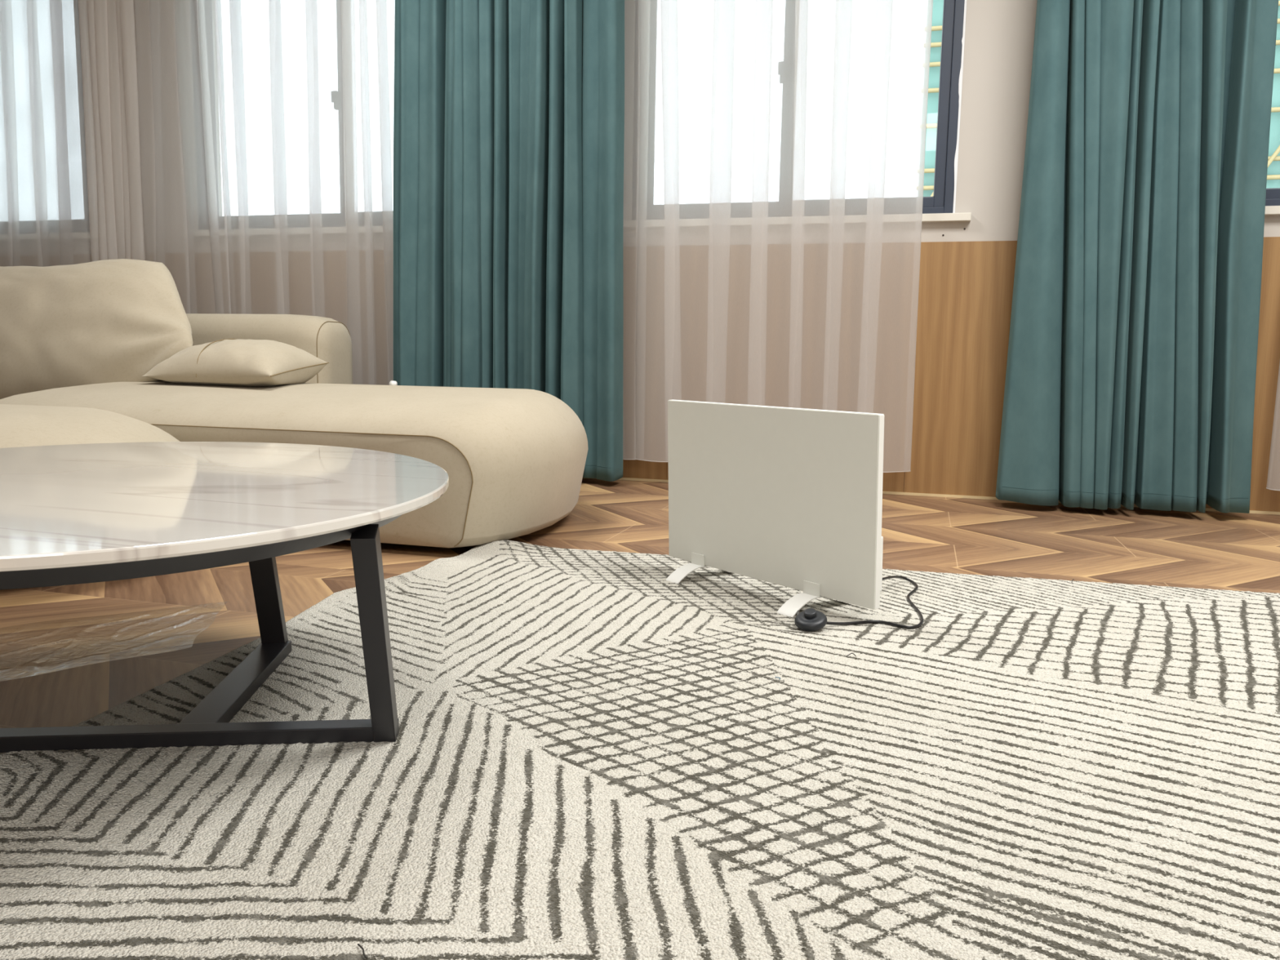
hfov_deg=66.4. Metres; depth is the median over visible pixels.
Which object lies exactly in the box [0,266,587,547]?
sofa
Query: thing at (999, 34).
wall
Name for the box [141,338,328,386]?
throw cushion
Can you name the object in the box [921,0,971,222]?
window
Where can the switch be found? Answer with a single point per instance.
(811, 620)
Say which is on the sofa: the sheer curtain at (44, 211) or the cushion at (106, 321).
the cushion at (106, 321)
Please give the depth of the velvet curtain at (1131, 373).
4.18 m
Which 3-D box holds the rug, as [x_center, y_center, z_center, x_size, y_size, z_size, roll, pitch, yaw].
[0.868,0.441,1.660,3.790,0.044,2.947,3,7,16]
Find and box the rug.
[0,539,1279,959]
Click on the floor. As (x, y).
(70, 655)
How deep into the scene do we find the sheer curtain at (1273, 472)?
4.29 m
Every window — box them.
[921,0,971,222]
[1264,187,1279,215]
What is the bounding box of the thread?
[357,943,367,959]
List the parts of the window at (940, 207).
sash, sill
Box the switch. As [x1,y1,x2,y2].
[794,608,826,631]
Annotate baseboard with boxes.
[584,477,1279,515]
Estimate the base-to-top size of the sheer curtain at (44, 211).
3.344 m
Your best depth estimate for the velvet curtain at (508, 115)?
4.95 m
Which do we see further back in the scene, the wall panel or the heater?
the wall panel
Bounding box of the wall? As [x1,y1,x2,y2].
[133,0,1279,485]
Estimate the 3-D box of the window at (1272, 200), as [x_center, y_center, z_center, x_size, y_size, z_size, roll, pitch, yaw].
[3.390,-2.019,4.063,1.842,1.777,0.145,3,7,16]
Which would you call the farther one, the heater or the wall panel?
the wall panel
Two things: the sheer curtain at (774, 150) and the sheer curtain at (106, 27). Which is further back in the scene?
the sheer curtain at (106, 27)
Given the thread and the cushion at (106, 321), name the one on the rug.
the thread
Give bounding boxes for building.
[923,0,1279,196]
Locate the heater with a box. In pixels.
[665,400,923,631]
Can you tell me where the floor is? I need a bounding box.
[0,477,1279,754]
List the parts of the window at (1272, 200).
sill, sash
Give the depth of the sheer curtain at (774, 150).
4.76 m
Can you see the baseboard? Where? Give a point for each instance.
(621, 478)
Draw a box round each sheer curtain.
[0,0,91,266]
[78,0,145,262]
[134,0,395,385]
[622,0,933,472]
[1266,362,1279,490]
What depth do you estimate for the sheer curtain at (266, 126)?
5.50 m
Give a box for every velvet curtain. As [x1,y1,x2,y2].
[393,0,624,481]
[995,0,1278,513]
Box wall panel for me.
[622,236,1279,511]
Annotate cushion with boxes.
[0,258,192,399]
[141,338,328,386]
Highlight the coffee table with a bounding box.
[0,441,448,752]
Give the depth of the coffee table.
1.55 m

